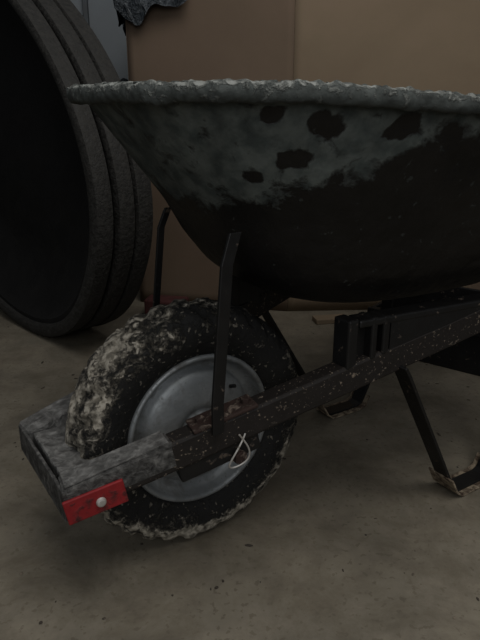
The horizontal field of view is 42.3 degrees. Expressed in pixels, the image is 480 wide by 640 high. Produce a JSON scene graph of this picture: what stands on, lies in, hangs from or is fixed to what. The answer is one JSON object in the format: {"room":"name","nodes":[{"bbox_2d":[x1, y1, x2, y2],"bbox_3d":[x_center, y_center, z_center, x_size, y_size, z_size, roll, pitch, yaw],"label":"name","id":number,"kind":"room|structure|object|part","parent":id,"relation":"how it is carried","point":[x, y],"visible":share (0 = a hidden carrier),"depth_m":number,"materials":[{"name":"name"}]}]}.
{"room":"garage","nodes":[
{"label":"garage","id":0,"kind":"room"},
{"bbox_2d":[70,0,128,80],"bbox_3d":[0.000,-1.744,2.836,5.200,2.800,0.100,0,19,0],"label":"wall","id":1,"kind":"structure","parent":0,"point":[103,19],"depth_m":2.92,"materials":[{"name":"grey paint"}]},
{"bbox_2d":[82,0,89,25],"bbox_3d":[-0.715,-1.770,2.758,0.022,2.700,0.030,0,19,0],"label":"trim","id":2,"kind":"structure","parent":1,"relation":"attached to","point":[84,2],"depth_m":2.86,"materials":[{"name":"grey paint"}]},
{"bbox_2d":[0,289,479,639],"bbox_3d":[0.000,0.363,1.184,5.200,0.100,6.400,0,19,0],"label":"floor","id":3,"kind":"structure","parent":0,"point":[302,534],"depth_m":1.02,"materials":[{"name":"concrete"}]},
{"bbox_2d":[0,0,113,336],"bbox_3d":[-0.830,-0.624,2.010,0.133,1.218,1.524,-18,26,-41],"label":"tub","id":4,"kind":"object","parent":3,"relation":"on","point":[56,208],"visible":0.98,"depth_m":1.86,"materials":[{"name":"black plastic"}]},
{"bbox_2d":[32,0,134,330],"bbox_3d":[-0.783,-0.639,2.052,0.133,1.218,1.524,-18,26,-41],"label":"tub","id":5,"kind":"object","parent":3,"relation":"on","point":[116,158],"visible":0.3,"depth_m":1.57,"materials":[{"name":"black plastic"}]},
{"bbox_2d":[53,0,152,325],"bbox_3d":[-0.742,-0.652,2.090,0.133,1.218,1.524,-18,26,-41],"label":"tub","id":6,"kind":"object","parent":3,"relation":"on","point":[142,191],"visible":0.14,"depth_m":1.62,"materials":[{"name":"black plastic"}]},
{"bbox_2d":[144,294,188,313],"bbox_3d":[-0.250,-0.047,2.122,0.140,0.060,0.070,4,19,11],"label":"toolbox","id":7,"kind":"object","parent":3,"relation":"on","point":[164,299],"visible":0.38,"depth_m":2.10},
{"bbox_2d":[1,333,478,623],"bbox_3d":[0.051,0.289,1.240,1.900,0.002,1.640,0,19,0],"label":"debris","id":8,"kind":"object","parent":3,"relation":"on","point":[248,545],"visible":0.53,"depth_m":1.01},
{"bbox_2d":[18,78,479,539],"bbox_3d":[0.320,-0.069,1.200,1.449,0.712,0.699,-12,22,-31],"label":"wheelbarrow","id":9,"kind":"object","parent":3,"relation":"on","point":[337,191],"visible":1,"depth_m":0.86,"materials":[{"name":"black paint"}]},
{"bbox_3d":[-0.283,0.211,0.883,0.005,0.044,0.215,-12,22,-31],"label":"nose plate","id":10,"kind":"part","parent":9,"relation":"part of","materials":[{"name":"grey wood"}]},
{"bbox_3d":[-0.167,0.184,0.827,0.141,0.036,0.037,-8,21,-22],"label":"nose plate","id":11,"kind":"part","parent":9,"relation":"part of","materials":[{"name":"grey wood"}]},
{"bbox_3d":[-0.025,0.132,0.872,0.097,0.028,0.038,-8,21,-22],"label":"axle plate","id":12,"kind":"part","parent":9,"relation":"part of","materials":[{"name":"metal"}]},
{"bbox_3d":[0.119,-0.087,1.296,1.204,0.332,0.035,-17,25,-40],"label":"rail","id":13,"kind":"part","parent":9,"relation":"part of","materials":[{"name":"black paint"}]},
{"bbox_2d":[90,102,479,302],"bbox_3d":[0.201,-0.223,1.065,0.912,0.324,0.627,-12,22,-31],"label":"tray","id":14,"kind":"object","parent":9,"relation":"on","point":[335,202],"depth_m":0.79,"materials":[{"name":"black paint"}]},
{"bbox_3d":[0.327,0.018,0.994,1.203,0.331,0.035,-8,21,-22],"label":"rail","id":15,"kind":"part","parent":9,"relation":"part of","materials":[{"name":"black paint"}]},
{"bbox_3d":[0.224,0.024,1.403,0.443,0.395,0.067,-14,23,-35],"label":"leg","id":16,"kind":"part","parent":9,"relation":"part of","materials":[{"name":"black paint"}]},
{"bbox_3d":[0.428,0.127,1.106,0.443,0.395,0.067,-10,22,-27],"label":"leg","id":17,"kind":"part","parent":9,"relation":"part of","materials":[{"name":"black paint"}]},
{"bbox_2d":[125,0,479,310],"bbox_3d":[0.395,-0.734,2.484,1.544,1.120,1.065,0,19,0],"label":"cardboard box","id":18,"kind":"object","parent":3,"relation":"on","point":[434,45],"visible":0.35,"depth_m":1.91,"materials":[{"name":"brown cardboard"}]},
{"bbox_3d":[-0.366,-0.717,2.434,0.020,1.120,0.730,0,19,0],"label":"panel","id":19,"kind":"part","parent":18,"relation":"part of","materials":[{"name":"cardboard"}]},
{"bbox_2d":[113,0,186,35],"bbox_3d":[-0.359,-1.087,2.026,0.190,0.292,0.542,-9,21,-25],"label":"plastic sheet","id":20,"kind":"object","parent":18,"relation":"in","point":[134,11],"visible":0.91,"depth_m":1.91,"materials":[{"name":"grey plastic"}]},
{"bbox_3d":[-0.099,-0.578,2.032,0.537,1.120,0.019,4,19,11],"label":"panel","id":21,"kind":"part","parent":18,"relation":"part of","materials":[{"name":"cardboard"}]},
{"bbox_3d":[0.483,-0.568,2.004,0.636,1.120,0.048,0,19,0],"label":"panel","id":22,"kind":"part","parent":18,"relation":"part of","materials":[{"name":"cardboard"}]},
{"bbox_3d":[0.979,-0.614,2.137,0.431,1.120,0.020,-13,23,-33],"label":"panel","id":23,"kind":"part","parent":18,"relation":"part of","materials":[{"name":"cardboard"}]},
{"bbox_2d":[312,314,342,324],"bbox_3d":[0.300,-0.003,2.062,0.110,0.016,0.050,-4,19,-11],"label":"scrap","id":24,"kind":"object","parent":3,"relation":"on","point":[318,319],"visible":0.63,"depth_m":2.04,"materials":[{"name":"wood"}]},
{"bbox_2d":[367,287,479,375],"bbox_3d":[0.737,0.039,1.766,0.640,0.130,0.382,14,24,36],"label":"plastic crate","id":25,"kind":"object","parent":3,"relation":"on","point":[463,356],"visible":0.23,"depth_m":1.69,"materials":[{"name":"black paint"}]}
]}

